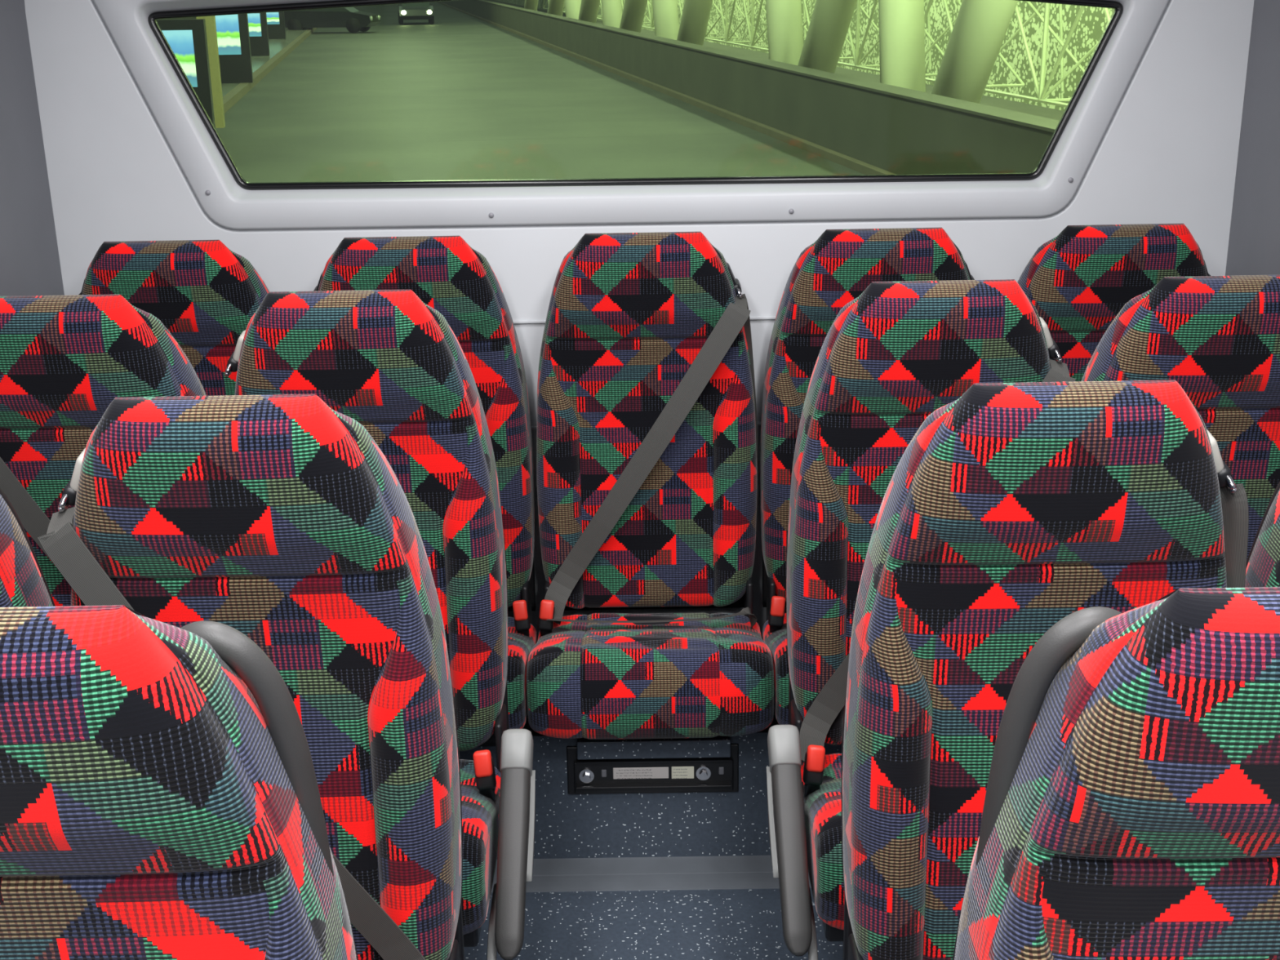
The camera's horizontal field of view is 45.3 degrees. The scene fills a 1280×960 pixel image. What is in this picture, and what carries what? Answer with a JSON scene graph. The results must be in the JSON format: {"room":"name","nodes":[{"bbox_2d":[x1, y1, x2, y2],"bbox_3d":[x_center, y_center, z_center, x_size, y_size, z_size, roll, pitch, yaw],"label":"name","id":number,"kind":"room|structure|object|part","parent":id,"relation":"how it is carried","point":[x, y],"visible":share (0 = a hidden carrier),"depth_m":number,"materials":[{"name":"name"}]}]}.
{"room":"vehicle interior","nodes":[
{"label":"vehicle interior","id":0,"kind":"room"},
{"bbox_2d":[0,0,64,296],"bbox_3d":[-1.217,0.218,1.086,0.250,2.180,4.367,-1,16,0],"label":"wall","id":1,"kind":"structure","parent":0,"point":[30,264],"depth_m":2.99,"materials":[{"name":"grey plastic"}]},
{"bbox_2d":[491,855,811,893],"bbox_3d":[0.026,0.773,3.007,2.380,0.019,0.108,-1,16,0],"label":"trim","id":2,"kind":"structure","parent":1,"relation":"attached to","point":[730,872],"depth_m":3.00,"materials":[{"name":"grey metal"}]},
{"bbox_2d":[566,735,738,794],"bbox_3d":[0.025,0.557,2.980,0.335,0.126,0.039,-1,16,0],"label":"radio","id":3,"kind":"object","parent":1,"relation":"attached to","point":[679,765],"visible":0.98,"depth_m":2.98,"materials":[{"name":"black paint"}]},
{"bbox_3d":[0.002,0.571,2.986,0.108,0.024,0.003,-1,16,0],"label":"label plate","id":4,"kind":"part","parent":3,"relation":"part of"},
{"bbox_3d":[0.083,0.570,2.986,0.044,0.026,0.003,-1,16,0],"label":"label plate","id":5,"kind":"part","parent":3,"relation":"part of","materials":[{"name":"beige plastic"}]},
{"bbox_2d":[24,0,1253,639],"bbox_3d":[0.008,-0.413,3.202,2.600,2.180,0.071,-1,16,0],"label":"wall","id":6,"kind":"structure","parent":0,"point":[1152,135],"depth_m":3.12,"materials":[{"name":"white plastic"}]},
{"bbox_2d":[147,0,1123,190],"bbox_3d":[-0.007,-0.800,3.116,1.954,0.402,0.018,-1,16,0],"label":"window","id":7,"kind":"structure","parent":6,"relation":"in","point":[153,17],"depth_m":3.16,"materials":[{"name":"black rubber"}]},
{"bbox_2d":[458,710,842,858],"bbox_3d":[0.024,0.568,3.229,2.380,0.280,0.440,-1,16,0],"label":"floor","id":8,"kind":"structure","parent":6,"relation":"attached to","point":[702,824],"depth_m":3.03,"materials":[{"name":"plastic"}]},
{"bbox_2d":[79,240,269,395],"bbox_3d":[-0.904,0.025,2.958,0.455,0.944,0.557,-1,16,0],"label":"seat","id":9,"kind":"object","parent":8,"relation":"on","point":[205,293],"visible":0.14,"depth_m":2.92,"materials":[{"name":"patterned woven fabric"},{"name":"black plastic"},{"name":"black painted steel"}]},
{"bbox_2d":[313,235,537,728],"bbox_3d":[-0.445,0.017,2.956,0.455,0.944,0.557,-1,16,0],"label":"seat","id":10,"kind":"object","parent":8,"relation":"on","point":[449,276],"visible":0.34,"depth_m":2.97,"materials":[{"name":"patterned woven fabric"},{"name":"black plastic"},{"name":"black painted steel"}]},
{"bbox_2d":[506,617,537,728],"bbox_3d":[-0.440,0.355,2.984,0.455,0.184,0.424,-1,16,0],"label":"seat cushion","id":11,"kind":"object","parent":10,"relation":"on","point":[522,634],"depth_m":2.82,"materials":[{"name":"multicoloured fabric"}]},
{"bbox_2d":[526,231,773,739],"bbox_3d":[0.013,0.010,2.954,0.455,0.944,0.557,-1,16,0],"label":"seat","id":12,"kind":"object","parent":8,"relation":"on","point":[647,463],"visible":1,"depth_m":3.02,"materials":[{"name":"patterned woven fabric"},{"name":"black plastic"},{"name":"black painted steel"}]},
{"bbox_3d":[0.012,-0.112,3.084,0.449,0.782,0.199,-1,16,0],"label":"backrest","id":13,"kind":"part","parent":12,"relation":"part of","materials":[{"name":"multicoloured fabric"}]},
{"bbox_2d":[526,612,773,739],"bbox_3d":[0.019,0.347,2.982,0.455,0.184,0.424,-1,16,0],"label":"seat cushion","id":14,"kind":"object","parent":12,"relation":"on","point":[594,676],"depth_m":2.79,"materials":[{"name":"multicoloured fabric"}]},
{"bbox_2d":[759,227,974,724],"bbox_3d":[0.472,0.003,2.952,0.455,0.944,0.557,-1,16,0],"label":"seat","id":15,"kind":"object","parent":8,"relation":"on","point":[834,270],"visible":0.35,"depth_m":2.96,"materials":[{"name":"patterned woven fabric"},{"name":"black plastic"},{"name":"black painted steel"}]},
{"bbox_2d":[761,613,789,724],"bbox_3d":[0.478,0.340,2.980,0.455,0.184,0.424,-1,16,0],"label":"seat cushion","id":16,"kind":"object","parent":15,"relation":"on","point":[775,628],"depth_m":2.83,"materials":[{"name":"multicoloured fabric"}]},
{"bbox_2d":[1017,223,1210,381],"bbox_3d":[0.931,-0.005,2.950,0.455,0.944,0.557,-1,16,0],"label":"seat","id":17,"kind":"object","parent":8,"relation":"on","point":[1080,279],"visible":0.15,"depth_m":2.92,"materials":[{"name":"patterned fabric"},{"name":"black plastic"},{"name":"black painted steel"}]},
{"bbox_2d":[463,888,843,959],"bbox_3d":[0.027,1.237,1.502,2.600,0.050,4.600,-1,16,0],"label":"floor","id":18,"kind":"structure","parent":0,"point":[721,924],"depth_m":2.83,"materials":[{"name":"plastic"}]},
{"bbox_2d":[0,487,55,607],"bbox_3d":[-0.899,0.534,1.697,0.434,1.224,0.557,-1,16,0],"label":"seat","id":19,"kind":"object","parent":18,"relation":"on","point":[23,583],"visible":0.2,"depth_m":1.76,"materials":[{"name":"patterned woven fabric"},{"name":"black plastic"},{"name":"black painted steel"}]},
{"bbox_2d":[0,294,206,606],"bbox_3d":[-0.875,0.339,2.372,0.434,1.224,0.557,-1,16,0],"label":"seat","id":20,"kind":"object","parent":18,"relation":"on","point":[64,359],"visible":0.16,"depth_m":2.32,"materials":[{"name":"patterned woven fabric"},{"name":"black plastic"},{"name":"black painted steel"}]},
{"bbox_2d":[0,604,358,959],"bbox_3d":[-0.439,0.701,1.092,0.434,1.224,0.557,-1,16,0],"label":"seat","id":21,"kind":"object","parent":18,"relation":"on","point":[160,799],"visible":1,"depth_m":1.06,"materials":[{"name":"patterned woven fabric"},{"name":"black plastic"},{"name":"dark grey rubber"}]},
{"bbox_3d":[-0.277,0.263,1.171,0.077,0.358,0.134,11,20,35],"label":"grab handle","id":22,"kind":"part","parent":21,"relation":"part of","materials":[{"name":"grey plastic"}]},
{"bbox_2d":[37,394,464,959],"bbox_3d":[-0.439,0.527,1.695,0.434,1.224,0.557,-1,16,0],"label":"seat","id":23,"kind":"object","parent":18,"relation":"on","point":[280,521],"visible":0.75,"depth_m":1.69,"materials":[{"name":"patterned woven fabric"},{"name":"black plastic"},{"name":"black painted steel"}]},
{"bbox_2d":[224,289,535,959],"bbox_3d":[-0.408,0.334,2.360,0.496,1.224,0.580,-1,16,0],"label":"seat","id":24,"kind":"object","parent":18,"relation":"on","point":[388,362],"visible":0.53,"depth_m":2.33,"materials":[{"name":"patterned woven fabric"},{"name":"black plastic"},{"name":"light grey plastic"}]},
{"bbox_3d":[-0.443,0.076,2.461,0.434,0.782,0.199,-1,16,0],"label":"backrest","id":25,"kind":"part","parent":24,"relation":"part of","materials":[{"name":"multicoloured fabric"}]},
{"bbox_3d":[-0.432,0.767,2.433,0.400,0.352,0.360,-1,16,0],"label":"seat frame","id":26,"kind":"part","parent":24,"relation":"part of","materials":[{"name":"black paint"}]},
{"bbox_2d":[459,759,501,934],"bbox_3d":[-0.436,0.535,2.359,0.428,0.184,0.424,-1,16,0],"label":"seat cushion","id":27,"kind":"object","parent":24,"relation":"on","point":[480,780],"depth_m":2.24,"materials":[{"name":"multicoloured fabric"}]},
{"bbox_3d":[-0.212,0.688,2.245,0.014,0.128,0.159,-1,16,0],"label":"recline lever","id":28,"kind":"part","parent":24,"relation":"part of","materials":[{"name":"grey plastic"}]},
{"bbox_3d":[-0.186,0.550,2.246,0.045,0.205,0.233,-1,16,0],"label":"armrest","id":29,"kind":"part","parent":24,"relation":"part of","materials":[{"name":"grey plastic"}]},
{"bbox_3d":[-0.167,0.518,2.292,0.017,0.126,0.134,-1,16,0],"label":"plate","id":30,"kind":"part","parent":24,"relation":"part of","materials":[{"name":"grey plastic"}]},
{"bbox_2d":[766,279,1075,959],"bbox_3d":[0.435,0.321,2.356,0.492,1.224,0.580,-1,16,0],"label":"seat","id":31,"kind":"object","parent":18,"relation":"on","point":[896,353],"visible":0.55,"depth_m":2.33,"materials":[{"name":"patterned woven fabric"},{"name":"black plastic"},{"name":"black painted steel"}]},
{"bbox_3d":[0.202,0.512,2.291,0.017,0.126,0.134,-1,16,0],"label":"plate","id":32,"kind":"part","parent":31,"relation":"part of","materials":[{"name":"grey plastic"}]},
{"bbox_3d":[0.222,0.544,2.244,0.045,0.205,0.233,-1,16,0],"label":"armrest","id":33,"kind":"part","parent":31,"relation":"part of","materials":[{"name":"grey plastic"}]},
{"bbox_3d":[0.247,0.680,2.243,0.014,0.128,0.159,-1,16,0],"label":"recline lever","id":34,"kind":"part","parent":31,"relation":"part of","materials":[{"name":"metal"}]},
{"bbox_2d":[800,753,844,929],"bbox_3d":[0.467,0.520,2.354,0.428,0.184,0.424,-1,16,0],"label":"seat cushion","id":35,"kind":"object","parent":31,"relation":"on","point":[820,773],"depth_m":2.22,"materials":[{"name":"multicoloured fabric"}]},
{"bbox_3d":[0.471,0.753,2.429,0.400,0.352,0.360,-1,16,0],"label":"seat frame","id":36,"kind":"part","parent":31,"relation":"part of","materials":[{"name":"black paint"}]},
{"bbox_3d":[0.460,0.061,2.457,0.434,0.782,0.199,-1,16,0],"label":"backrest","id":37,"kind":"part","parent":31,"relation":"part of","materials":[{"name":"multicoloured fabric"}]},
{"bbox_2d":[841,379,1248,959],"bbox_3d":[0.476,0.512,1.691,0.448,1.224,0.557,-1,16,0],"label":"seat","id":38,"kind":"object","parent":18,"relation":"on","point":[1012,510],"visible":0.71,"depth_m":1.70,"materials":[{"name":"patterned woven fabric"},{"name":"black plastic"},{"name":"black painted steel"}]},
{"bbox_2d":[952,586,1279,959],"bbox_3d":[0.473,0.686,1.087,0.434,1.224,0.557,-1,16,0],"label":"seat","id":39,"kind":"object","parent":18,"relation":"on","point":[1131,809],"visible":1,"depth_m":1.07,"materials":[{"name":"patterned fabric"},{"name":"black plastic"},{"name":"dark grey rubber"}]},
{"bbox_3d":[0.298,0.254,1.169,0.077,0.358,0.134,-13,20,-35],"label":"grab handle","id":40,"kind":"part","parent":39,"relation":"part of","materials":[{"name":"grey plastic"}]},
{"bbox_2d":[1081,275,1279,559],"bbox_3d":[0.900,0.310,2.363,0.434,1.224,0.557,-1,16,0],"label":"seat","id":41,"kind":"object","parent":18,"relation":"on","point":[1218,337],"visible":0.16,"depth_m":2.31,"materials":[{"name":"patterned fabric"},{"name":"black plastic"},{"name":"black painted steel"}]},
{"bbox_2d":[1244,481,1279,587],"bbox_3d":[0.923,0.505,1.689,0.434,1.224,0.557,-1,16,0],"label":"seat","id":42,"kind":"object","parent":18,"relation":"on","point":[1263,562],"visible":0.11,"depth_m":1.76,"materials":[{"name":"multicoloured fabric"}]},
{"bbox_2d":[1225,0,1279,275],"bbox_3d":[1.233,0.178,1.075,0.250,2.180,4.367,-1,16,0],"label":"wall","id":43,"kind":"structure","parent":0,"point":[1254,241],"depth_m":2.99,"materials":[{"name":"grey plastic"}]},
{"label":"outside","id":44,"kind":"structure","parent":0,"visible":0},
{"bbox_2d":[486,0,1064,119],"bbox_3d":[-4.381,-28.370,94.202,10.630,0.312,184.500,-4,18,-9],"label":"ground","id":45,"kind":"structure","parent":44,"point":[1048,113],"depth_m":35.47,"materials":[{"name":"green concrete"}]},
{"bbox_2d":[524,0,538,10],"bbox_3d":[-4.702,-22.859,68.751,0.618,5.440,7.212,-4,16,-10],"label":"column","id":46,"kind":"structure","parent":45,"relation":"on","point":[529,4],"depth_m":70.65,"materials":[{"name":"paint"}]},
{"bbox_2d":[546,0,564,16],"bbox_3d":[-3.009,-19.664,59.017,0.618,5.430,7.845,-4,16,-10],"label":"column","id":47,"kind":"structure","parent":45,"relation":"on","point":[555,6],"depth_m":60.97,"materials":[{"name":"paint"}]},
{"bbox_2d":[564,0,581,19],"bbox_3d":[-2.582,-18.857,56.560,0.616,5.754,4.768,-3,16,-7],"label":"column","id":48,"kind":"structure","parent":45,"relation":"on","point":[572,7],"depth_m":55.55,"materials":[{"name":"paint"}]},
{"bbox_2d":[577,0,599,22],"bbox_3d":[-1.405,-16.635,49.792,0.618,5.437,7.438,-4,16,-10],"label":"column","id":49,"kind":"structure","parent":45,"relation":"on","point":[588,11],"depth_m":51.53,"materials":[{"name":"paint"}]},
{"bbox_2d":[600,0,622,28],"bbox_3d":[-0.990,-15.852,47.406,0.618,5.700,4.219,-3,16,-6],"label":"column","id":50,"kind":"structure","parent":45,"relation":"on","point":[611,10],"depth_m":46.59,"materials":[{"name":"paint"}]},
{"bbox_2d":[619,0,647,32],"bbox_3d":[0.094,-13.807,41.175,0.618,5.443,6.983,-4,16,-10],"label":"column","id":51,"kind":"structure","parent":45,"relation":"on","point":[633,11],"depth_m":42.72,"materials":[{"name":"paint"}]},
{"bbox_2d":[652,0,679,39],"bbox_3d":[0.533,-12.979,38.652,0.618,5.668,3.926,-3,16,-6],"label":"column","id":52,"kind":"structure","parent":45,"relation":"on","point":[665,12],"depth_m":37.94,"materials":[{"name":"paint"}]},
{"bbox_2d":[676,0,712,45],"bbox_3d":[1.451,-11.245,33.370,0.620,5.449,5.554,-4,16,-10],"label":"column","id":53,"kind":"structure","parent":45,"relation":"on","point":[695,14],"depth_m":34.53,"materials":[{"name":"paint"}]},
{"bbox_2d":[765,0,803,65],"bbox_3d":[2.507,-9.251,27.297,0.619,5.509,2.639,-2,16,-5],"label":"column","id":54,"kind":"structure","parent":45,"relation":"on","point":[784,17],"depth_m":26.91,"materials":[{"name":"paint"}]},
{"bbox_2d":[495,0,1115,111],"bbox_3d":[-4.087,-35.261,92.258,0.205,14.000,182.000,-4,18,-9],"label":"screen","id":55,"kind":"object","parent":45,"relation":"on","point":[1092,23],"visible":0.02,"depth_m":29.60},
{"bbox_2d":[542,0,1111,107],"bbox_3d":[1.602,-15.994,48.119,14.191,6.946,80.358,-1,16,0],"label":"trees","id":56,"kind":"object","parent":45,"relation":"on","point":[1042,93],"visible":0.31,"depth_m":26.43,"materials":[{"name":"plant"}]},
{"bbox_2d":[797,0,857,73],"bbox_3d":[3.195,-7.954,23.345,0.618,5.446,5.317,-4,16,-10],"label":"column","id":57,"kind":"structure","parent":45,"relation":"on","point":[830,20],"depth_m":24.36,"materials":[{"name":"paint"}]},
{"bbox_2d":[878,0,925,92],"bbox_3d":[3.583,-7.220,21.110,0.618,5.399,1.874,-2,16,-2],"label":"column","id":58,"kind":"structure","parent":45,"relation":"on","point":[901,22],"depth_m":20.90,"materials":[{"name":"paint"}]},
{"bbox_2d":[930,0,1017,103],"bbox_3d":[4.207,-6.044,17.526,0.620,5.436,4.605,-4,16,-11],"label":"column","id":59,"kind":"structure","parent":45,"relation":"on","point":[980,27],"depth_m":18.36,"materials":[{"name":"paint"}]},
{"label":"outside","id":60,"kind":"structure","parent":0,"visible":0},
{"bbox_2d":[221,27,307,96],"bbox_3d":[-25.332,-27.150,90.959,12.900,0.475,184.500,-4,18,-9],"label":"pavement","id":61,"kind":"structure","parent":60,"point":[276,46],"depth_m":49.75,"materials":[{"name":"concrete"}]},
{"bbox_2d":[160,17,195,19],"bbox_3d":[-24.931,-31.118,89.726,0.212,7.845,184.500,-4,18,-9],"label":"wall","id":62,"kind":"structure","parent":61,"relation":"on","point":[186,17],"depth_m":71.83,"materials":[{"name":"grey concrete"}]},
{"bbox_2d":[214,13,253,83],"bbox_3d":[-9.155,-9.740,34.380,0.789,1.630,0.327,-4,16,-9],"label":"kiosk","id":63,"kind":"object","parent":61,"relation":"on","point":[232,30],"visible":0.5,"depth_m":34.29,"materials":[{"name":"black"}]},
{"bbox_2d":[247,12,270,56],"bbox_3d":[-11.633,-13.538,46.357,0.732,1.384,0.318,-4,16,-9],"label":"kiosk","id":64,"kind":"object","parent":61,"relation":"on","point":[257,22],"visible":0.54,"depth_m":46.28,"materials":[{"name":"black"}]},
{"bbox_2d":[266,11,285,39],"bbox_3d":[-14.088,-17.589,59.108,0.764,1.134,0.308,-4,16,-9],"label":"kiosk","id":65,"kind":"object","parent":61,"relation":"on","point":[275,20],"visible":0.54,"depth_m":59.03,"materials":[{"name":"black"}]},
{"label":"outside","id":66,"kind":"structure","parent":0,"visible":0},
{"bbox_2d":[215,1,864,182],"bbox_3d":[-14.380,-27.752,92.666,8.900,0.312,184.500,-4,18,-9],"label":"road","id":67,"kind":"structure","parent":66,"point":[460,95],"depth_m":26.83,"materials":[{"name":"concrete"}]},
{"bbox_2d":[195,15,225,128],"bbox_3d":[-6.756,-8.371,23.418,0.260,5.851,0.486,-4,16,-9],"label":"square pillar","id":68,"kind":"structure","parent":67,"relation":"on","point":[211,26],"depth_m":23.97,"materials":[{"name":"beige paint"}]},
{"bbox_2d":[222,27,317,113],"bbox_3d":[-18.870,-27.551,91.951,0.205,0.474,184.500,-4,18,-9],"label":"kerb","id":69,"kind":"object","parent":67,"relation":"on","point":[231,98],"depth_m":38.80,"materials":[{"name":"concrete"}]},
{"bbox_2d":[156,18,215,128],"bbox_3d":[-6.434,-5.626,21.695,0.682,1.713,0.330,-4,16,-9],"label":"kiosk","id":70,"kind":"object","parent":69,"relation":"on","point":[187,38],"visible":0.43,"depth_m":21.47,"materials":[{"name":"black"}]},
{"bbox_2d":[284,7,380,33],"bbox_3d":[-14.121,-21.064,69.588,4.397,1.551,1.823,1,16,6],"label":"car","id":71,"kind":"object","parent":67,"relation":"on","point":[355,20],"visible":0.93,"depth_m":68.80,"materials":[{"name":"paint"}]},
{"bbox_3d":[-14.372,-21.485,69.458,3.000,0.550,1.440,1,18,6],"label":"cabin glass","id":72,"kind":"part","parent":71,"relation":"part of","materials":[{"name":"black glass"}]},
{"bbox_2d":[397,2,434,24],"bbox_3d":[-11.932,-25.015,81.458,1.800,1.471,4.395,-4,18,-9],"label":"car","id":73,"kind":"object","parent":67,"relation":"on","point":[421,11],"visible":0.99,"depth_m":79.69,"materials":[{"name":"paint"}]},
{"bbox_3d":[-11.976,-25.505,81.554,1.440,0.550,3.000,-4,18,-9],"label":"cabin glass","id":74,"kind":"part","parent":73,"relation":"part of","materials":[{"name":"black glass"}]},
{"bbox_2d":[436,0,1059,174],"bbox_3d":[-9.994,-28.752,93.907,30.189,8.415,180.548,-1,16,0],"label":"wall","id":75,"kind":"structure","parent":67,"relation":"on","point":[862,126],"depth_m":21.52,"materials":[{"name":"grey concrete"}]}
]}

